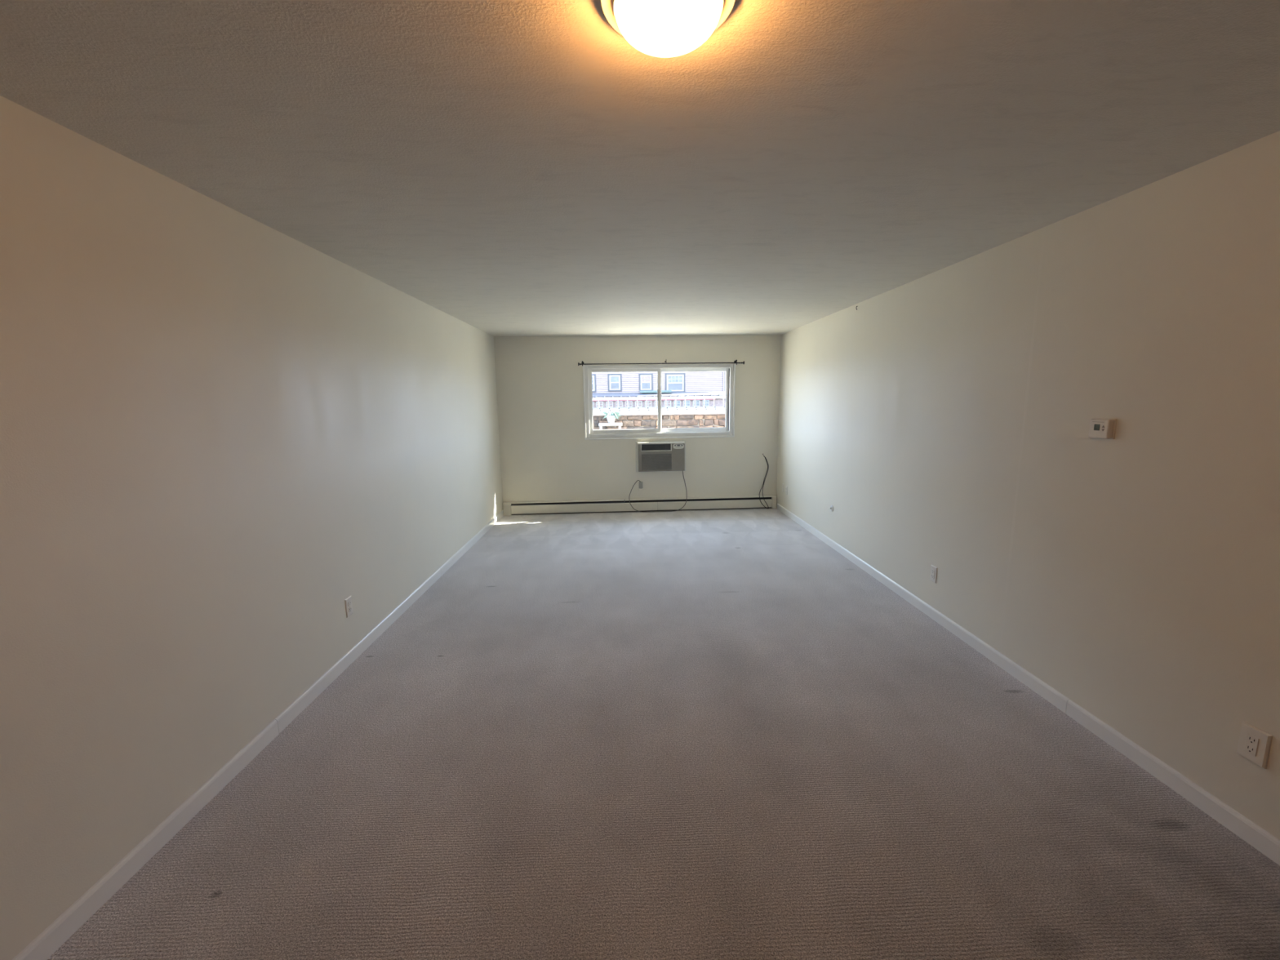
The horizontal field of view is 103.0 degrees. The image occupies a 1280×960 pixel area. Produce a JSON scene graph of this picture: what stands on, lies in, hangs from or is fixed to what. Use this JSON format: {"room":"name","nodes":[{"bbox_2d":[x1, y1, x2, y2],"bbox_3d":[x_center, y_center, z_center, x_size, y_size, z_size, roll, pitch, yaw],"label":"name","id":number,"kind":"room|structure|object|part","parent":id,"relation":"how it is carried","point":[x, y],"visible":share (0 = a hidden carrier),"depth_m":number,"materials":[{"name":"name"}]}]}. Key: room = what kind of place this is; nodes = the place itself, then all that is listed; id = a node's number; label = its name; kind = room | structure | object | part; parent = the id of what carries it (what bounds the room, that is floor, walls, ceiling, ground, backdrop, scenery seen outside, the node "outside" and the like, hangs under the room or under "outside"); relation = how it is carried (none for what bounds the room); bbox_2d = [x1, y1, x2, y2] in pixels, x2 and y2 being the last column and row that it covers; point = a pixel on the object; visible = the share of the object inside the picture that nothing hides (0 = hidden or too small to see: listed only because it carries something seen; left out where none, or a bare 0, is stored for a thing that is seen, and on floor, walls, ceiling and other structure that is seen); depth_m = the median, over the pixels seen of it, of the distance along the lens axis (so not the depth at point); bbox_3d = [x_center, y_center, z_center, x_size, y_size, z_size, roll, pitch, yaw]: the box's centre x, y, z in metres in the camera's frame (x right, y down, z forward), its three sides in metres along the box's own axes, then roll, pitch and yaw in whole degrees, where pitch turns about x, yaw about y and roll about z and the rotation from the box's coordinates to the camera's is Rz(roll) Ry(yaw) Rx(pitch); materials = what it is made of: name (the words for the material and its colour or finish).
{"room":"empty living room","nodes":[
{"label":"empty living room","id":0,"kind":"room"},
{"bbox_2d":[0,95,502,959],"bbox_3d":[-1.854,0.053,2.140,0.150,2.440,9.831,-1,9,-2],"label":"wall","id":1,"kind":"structure","parent":0,"point":[220,431],"depth_m":1.92,"materials":[{"name":"beige paint"}]},
{"bbox_2d":[12,510,503,959],"bbox_3d":[-1.759,1.209,2.387,0.013,0.078,9.649,-1,9,-2],"label":"baseboard","id":2,"kind":"structure","parent":1,"relation":"attached to","point":[42,948],"depth_m":1.99,"materials":[{"name":"white paint"}]},
{"bbox_2d":[344,595,353,617],"bbox_3d":[-1.792,0.780,3.140,0.009,0.115,0.070,-1,9,-2],"label":"electrical outlet","id":3,"kind":"object","parent":1,"relation":"attached to","point":[348,606],"visible":1,"depth_m":3.13,"materials":[{"name":"white plastic"}]},
{"bbox_2d":[493,334,781,502],"bbox_3d":[0.003,-0.786,7.282,4.517,2.640,0.340,-1,9,-3],"label":"wall","id":4,"kind":"structure","parent":0,"point":[545,455],"depth_m":7.10,"materials":[{"name":"beige paint"}]},
{"bbox_2d":[502,495,777,515],"bbox_3d":[0.030,0.359,7.259,3.893,0.185,0.065,-1,9,-4],"label":"baseboard heater","id":5,"kind":"object","parent":4,"relation":"attached to","point":[509,508],"visible":1,"depth_m":7.24,"materials":[{"name":"beige metal"}]},
{"bbox_3d":[-0.775,0.396,7.186,2.058,0.120,0.012,-1,9,-3],"label":"panel","id":6,"kind":"part","parent":5,"relation":"part of","materials":[{"name":"beige metal"}]},
{"bbox_2d":[511,495,772,503],"bbox_3d":[0.048,0.277,7.252,3.722,0.017,0.054,-1,9,-3],"label":"hood","id":7,"kind":"object","parent":5,"relation":"attached to","point":[748,497],"depth_m":7.26,"materials":[{"name":"beige metal"}]},
{"bbox_3d":[1.079,0.354,7.299,1.654,0.120,0.012,-1,9,-3],"label":"panel","id":8,"kind":"part","parent":5,"relation":"part of","materials":[{"name":"beige metal"}]},
{"bbox_2d":[638,482,643,490],"bbox_3d":[0.014,0.096,7.244,0.072,0.120,0.009,-1,9,-4],"label":"electrical outlet","id":9,"kind":"object","parent":4,"relation":"attached to","point":[639,489],"visible":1,"depth_m":7.25,"materials":[{"name":"white plastic"}]},
{"bbox_2d":[628,440,687,511],"bbox_3d":[0.251,-0.050,7.188,0.828,1.004,0.104,-1,9,-3],"label":"air conditioner","id":10,"kind":"object","parent":4,"relation":"attached to","point":[651,455],"visible":1,"depth_m":7.12,"materials":[{"name":"white plastic"}]},
{"bbox_2d":[641,453,671,470],"bbox_3d":[0.234,-0.251,7.124,0.420,0.223,0.007,-1,9,-3],"label":"grille","id":11,"kind":"object","parent":10,"relation":"attached to","point":[649,461],"depth_m":7.12,"materials":[{"name":"beige plastic"}]},
{"bbox_3d":[0.255,0.161,7.209,0.828,0.582,0.079,-1,9,-3],"label":"power cord","id":12,"kind":"part","parent":10,"relation":"part of","materials":[{"name":"grey rubber"}]},
{"bbox_2d":[637,441,684,451],"bbox_3d":[0.297,-0.466,7.121,0.660,0.120,0.054,-1,9,-3],"label":"control panel","id":13,"kind":"object","parent":10,"relation":"attached to","point":[642,446],"depth_m":7.11,"materials":[{"name":"white plastic"}]},
{"bbox_3d":[0.301,-0.323,7.138,0.652,0.399,0.035,-1,9,-3],"label":"panel","id":14,"kind":"part","parent":10,"relation":"part of","materials":[{"name":"beige plastic"}]},
{"bbox_3d":[0.538,-0.472,7.109,0.152,0.072,0.009,-1,9,-3],"label":"control panel","id":15,"kind":"part","parent":10,"relation":"part of","materials":[{"name":"white plastic"}]},
{"bbox_2d":[582,364,735,439],"bbox_3d":[0.275,-1.093,7.127,2.112,1.012,0.116,-1,9,-4],"label":"window","id":16,"kind":"structure","parent":4,"relation":"in","point":[730,369],"depth_m":7.12,"materials":[{"name":"white plastic"}]},
{"bbox_3d":[-0.211,-1.096,7.097,1.006,0.884,0.030,-1,9,-3],"label":"sash","id":17,"kind":"part","parent":16,"relation":"part of","materials":[{"name":"glass"}]},
{"bbox_3d":[0.756,-1.124,7.193,1.012,0.884,0.030,-1,9,-3],"label":"sash","id":18,"kind":"part","parent":16,"relation":"part of","materials":[{"name":"glass"}]},
{"bbox_2d":[577,360,744,366],"bbox_3d":[0.298,-1.604,6.952,2.274,0.082,0.094,-1,9,-3],"label":"curtain rod","id":19,"kind":"object","parent":4,"relation":"attached to","point":[735,361],"visible":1,"depth_m":6.94,"materials":[{"name":"black metal"}]},
{"bbox_3d":[0.300,-1.585,6.931,2.164,0.016,0.016,-1,9,-3],"label":"rod","id":20,"kind":"part","parent":19,"relation":"part of","materials":[{"name":"black metal"}]},
{"bbox_2d":[759,455,768,508],"bbox_3d":[1.771,0.031,7.303,0.132,0.766,0.090,0,9,3],"label":"coaxial cable","id":21,"kind":"object","parent":4,"relation":"attached to","point":[763,455],"visible":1,"depth_m":7.30,"materials":[{"name":"black plastic"}]},
{"bbox_2d":[0,0,1279,336],"bbox_3d":[0.152,-1.302,2.256,4.315,0.150,10.451,-1,9,-2],"label":"ceiling","id":22,"kind":"structure","parent":0,"point":[505,167],"depth_m":1.61,"materials":[{"name":"paint"}]},
{"bbox_2d":[600,0,735,57],"bbox_3d":[0.060,-0.992,1.086,0.288,0.094,0.288,-1,9,-2],"label":"ceiling light","id":23,"kind":"object","parent":22,"relation":"attached to","point":[664,28],"visible":1,"depth_m":1.07,"materials":[{"name":"white glass"}]},
{"bbox_2d":[47,507,1279,959],"bbox_3d":[0.191,1.264,2.511,4.315,0.120,10.151,-1,9,-2],"label":"floor","id":24,"kind":"structure","parent":0,"point":[703,734],"depth_m":2.02,"materials":[{"name":"beige carpet"}]},
{"bbox_2d":[776,130,1279,839],"bbox_3d":[2.207,-0.029,2.324,0.150,2.440,9.951,-1,9,-2],"label":"wall","id":25,"kind":"structure","parent":0,"point":[943,420],"depth_m":2.36,"materials":[{"name":"beige paint"}]},
{"bbox_2d":[785,485,787,494],"bbox_3d":[1.990,0.139,6.921,0.009,0.115,0.070,-1,9,-2],"label":"electrical outlet","id":26,"kind":"object","parent":25,"relation":"attached to","point":[786,486],"visible":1,"depth_m":6.91,"materials":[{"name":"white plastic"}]},
{"bbox_2d":[929,564,937,583],"bbox_3d":[2.099,0.673,3.646,0.009,0.115,0.070,-1,9,-2],"label":"electrical outlet","id":27,"kind":"object","parent":25,"relation":"attached to","point":[933,575],"visible":1,"depth_m":3.64,"materials":[{"name":"white plastic"}]},
{"bbox_2d":[930,568,934,578],"bbox_3d":[2.097,0.673,3.646,0.004,0.067,0.033,-1,9,-2],"label":"socket","id":28,"kind":"object","parent":27,"relation":"attached to","point":[932,571],"depth_m":3.65,"materials":[{"name":"white plastic"}]},
{"bbox_2d":[777,503,1279,865],"bbox_3d":[2.139,1.134,2.541,0.013,0.078,9.719,-1,9,-2],"label":"baseboard","id":29,"kind":"structure","parent":25,"relation":"attached to","point":[1245,828],"depth_m":2.37,"materials":[{"name":"white paint"}]},
{"bbox_2d":[1088,417,1116,439],"bbox_3d":[2.111,-0.235,2.329,0.034,0.092,0.104,-1,9,-2],"label":"thermostat","id":30,"kind":"object","parent":25,"relation":"attached to","point":[1100,428],"visible":1,"depth_m":2.31,"materials":[{"name":"white plastic"}]},
{"bbox_2d":[1236,720,1272,768],"bbox_3d":[2.158,0.931,1.792,0.015,0.126,0.082,-1,9,-2],"label":"electrical outlet","id":31,"kind":"object","parent":25,"relation":"attached to","point":[1254,744],"visible":1,"depth_m":1.78,"materials":[{"name":"white plastic"}]},
{"bbox_2d":[1244,733,1259,755],"bbox_3d":[2.152,0.931,1.792,0.004,0.067,0.033,-1,9,-2],"label":"socket","id":32,"kind":"object","parent":31,"relation":"attached to","point":[1251,740],"depth_m":1.79,"materials":[{"name":"white plastic"}]},
{"label":"outside","id":33,"kind":"structure","parent":0,"visible":0},
{"bbox_3d":[-0.409,-0.651,12.982,60.000,0.200,10.739,-1,9,-2],"label":"ground","id":34,"kind":"structure","parent":33,"visible":0},
{"bbox_2d":[598,422,622,429],"bbox_3d":[-1.005,-1.705,17.475,0.800,0.490,0.300,-1,9,-2],"label":"bench","id":35,"kind":"object","parent":34,"relation":"on","point":[601,424],"visible":0.62,"depth_m":17.30,"materials":[{"name":"white stone"}]},
{"bbox_3d":[-1.008,-1.902,17.443,0.800,0.090,0.300,-1,9,-2],"label":"seat","id":36,"kind":"part","parent":35,"relation":"part of","materials":[{"name":"white stone"}]},
{"bbox_2d":[601,408,621,422],"bbox_3d":[-0.977,-2.179,17.365,0.659,0.481,0.613,-8,12,-39],"label":"planter","id":37,"kind":"object","parent":35,"relation":"on","point":[611,417],"visible":0.98,"depth_m":17.29,"materials":[{"name":"white ceramic"}]},
{"bbox_3d":[-0.990,-2.075,17.416,0.370,0.260,0.370,-1,9,-2],"label":"pot","id":38,"kind":"part","parent":37,"relation":"part of","materials":[{"name":"white ceramic"}]},
{"bbox_2d":[592,411,725,429],"bbox_3d":[-0.286,-1.946,18.033,18.000,0.836,0.450,-1,9,-2],"label":"wall","id":39,"kind":"structure","parent":34,"relation":"on","point":[669,420],"depth_m":17.88,"materials":[{"name":"stone"}]},
{"bbox_2d":[592,397,725,413],"bbox_3d":[0.784,-2.608,17.883,8.544,0.490,0.058,-1,9,-2],"label":"railing","id":40,"kind":"object","parent":39,"relation":"on","point":[704,407],"visible":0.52,"depth_m":17.89,"materials":[{"name":"white stone"}]},
{"bbox_3d":[0.746,-2.840,17.860,8.450,0.016,0.028,-1,9,-2],"label":"rail","id":41,"kind":"part","parent":40,"relation":"part of","materials":[{"name":"white"}]},
{"bbox_3d":[0.751,-2.487,17.916,8.450,0.013,0.020,-1,9,-2],"label":"rail","id":42,"kind":"part","parent":40,"relation":"part of","materials":[{"name":"white stone"}]},
{"bbox_3d":[0.752,-2.409,17.928,8.450,0.020,0.024,-1,9,-2],"label":"rail","id":43,"kind":"part","parent":40,"relation":"part of","materials":[{"name":"white stone"}]},
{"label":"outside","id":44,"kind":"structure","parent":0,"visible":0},
{"bbox_2d":[592,407,725,413],"bbox_3d":[-1.279,-5.154,38.810,60.000,0.830,41.680,-1,9,-2],"label":"ground","id":45,"kind":"structure","parent":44,"point":[670,410],"depth_m":24.78,"materials":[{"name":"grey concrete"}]},
{"bbox_2d":[591,371,725,399],"bbox_3d":[-4.419,-9.198,36.891,20.550,7.900,9.000,-1,9,-2],"label":"house","id":46,"kind":"structure","parent":45,"relation":"on","point":[634,381],"depth_m":33.43,"materials":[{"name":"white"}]},
{"bbox_3d":[-3.333,-6.329,33.299,0.730,1.000,0.050,-1,9,-2],"label":"sash","id":47,"kind":"part","parent":46,"relation":"part of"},
{"bbox_3d":[-1.650,-6.583,33.307,0.530,0.345,0.004,-1,9,-2],"label":"pane","id":48,"kind":"part","parent":46,"relation":"part of","materials":[{"name":"clear glass"}]},
{"bbox_3d":[-1.648,-6.379,33.347,0.730,0.960,0.050,-1,9,-2],"label":"sash","id":49,"kind":"part","parent":46,"relation":"part of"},
{"bbox_3d":[-1.645,-6.163,33.373,0.530,0.365,0.004,-1,9,-2],"label":"pane","id":50,"kind":"part","parent":46,"relation":"part of","materials":[{"name":"clear glass"}]},
{"bbox_3d":[0.388,-6.614,33.370,0.530,0.355,0.004,-1,9,-2],"label":"pane","id":51,"kind":"part","parent":46,"relation":"part of","materials":[{"name":"clear glass"}]},
{"bbox_3d":[0.391,-6.405,33.411,0.730,0.980,0.050,-1,9,-2],"label":"sash","id":52,"kind":"part","parent":46,"relation":"part of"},
{"bbox_3d":[0.394,-6.184,33.438,0.530,0.375,0.004,-1,9,-2],"label":"pane","id":53,"kind":"part","parent":46,"relation":"part of","materials":[{"name":"clear glass"}]},
{"bbox_3d":[2.312,-6.621,33.433,0.930,0.410,0.004,-1,9,-2],"label":"pane","id":54,"kind":"part","parent":46,"relation":"part of","materials":[{"name":"clear glass"}]},
{"bbox_3d":[2.314,-6.386,33.478,1.130,1.090,0.050,-1,9,-2],"label":"sash","id":55,"kind":"part","parent":46,"relation":"part of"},
{"bbox_3d":[2.318,-6.137,33.510,0.930,0.430,0.004,-1,9,-2],"label":"pane","id":56,"kind":"part","parent":46,"relation":"part of","materials":[{"name":"clear glass"}]},
{"bbox_2d":[592,391,725,409],"bbox_3d":[-1.550,-4.911,31.475,14.400,0.995,4.020,-1,9,-2],"label":"fence","id":57,"kind":"object","parent":45,"relation":"on","point":[708,397],"visible":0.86,"depth_m":29.79,"materials":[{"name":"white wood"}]},
{"bbox_3d":[-1.209,-4.404,29.637,0.330,0.280,0.010,-1,9,-2],"label":"pane","id":58,"kind":"part","parent":57,"relation":"part of","materials":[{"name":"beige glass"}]},
{"bbox_3d":[-0.646,-4.414,29.654,0.330,0.280,0.010,-1,9,-2],"label":"pane","id":59,"kind":"part","parent":57,"relation":"part of","materials":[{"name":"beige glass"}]},
{"bbox_3d":[-0.084,-4.424,29.672,0.330,0.280,0.010,-1,9,-2],"label":"pane","id":60,"kind":"part","parent":57,"relation":"part of","materials":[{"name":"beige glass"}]},
{"bbox_3d":[0.479,-4.434,29.689,0.330,0.280,0.010,-1,9,-2],"label":"pane","id":61,"kind":"part","parent":57,"relation":"part of","materials":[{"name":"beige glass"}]},
{"bbox_2d":[639,390,671,393],"bbox_3d":[0.999,-5.673,32.742,2.060,0.182,0.950,-1,9,-2],"label":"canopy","id":62,"kind":"object","parent":57,"relation":"on","point":[642,391],"visible":1,"depth_m":32.30,"materials":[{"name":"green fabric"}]},
{"bbox_3d":[-1.582,-5.042,30.795,14.300,0.034,0.080,-1,9,-2],"label":"snow rail","id":63,"kind":"part","parent":57,"relation":"part of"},
{"bbox_3d":[2.729,-4.475,29.758,0.330,0.280,0.010,-1,9,-2],"label":"pane","id":64,"kind":"part","parent":57,"relation":"part of","materials":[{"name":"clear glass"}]},
{"bbox_3d":[3.292,-4.485,29.775,0.330,0.280,0.010,-1,9,-2],"label":"pane","id":65,"kind":"part","parent":57,"relation":"part of","materials":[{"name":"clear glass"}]},
{"bbox_3d":[3.855,-4.495,29.792,0.330,0.280,0.010,-1,9,-2],"label":"pane","id":66,"kind":"part","parent":57,"relation":"part of","materials":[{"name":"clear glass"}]}
]}

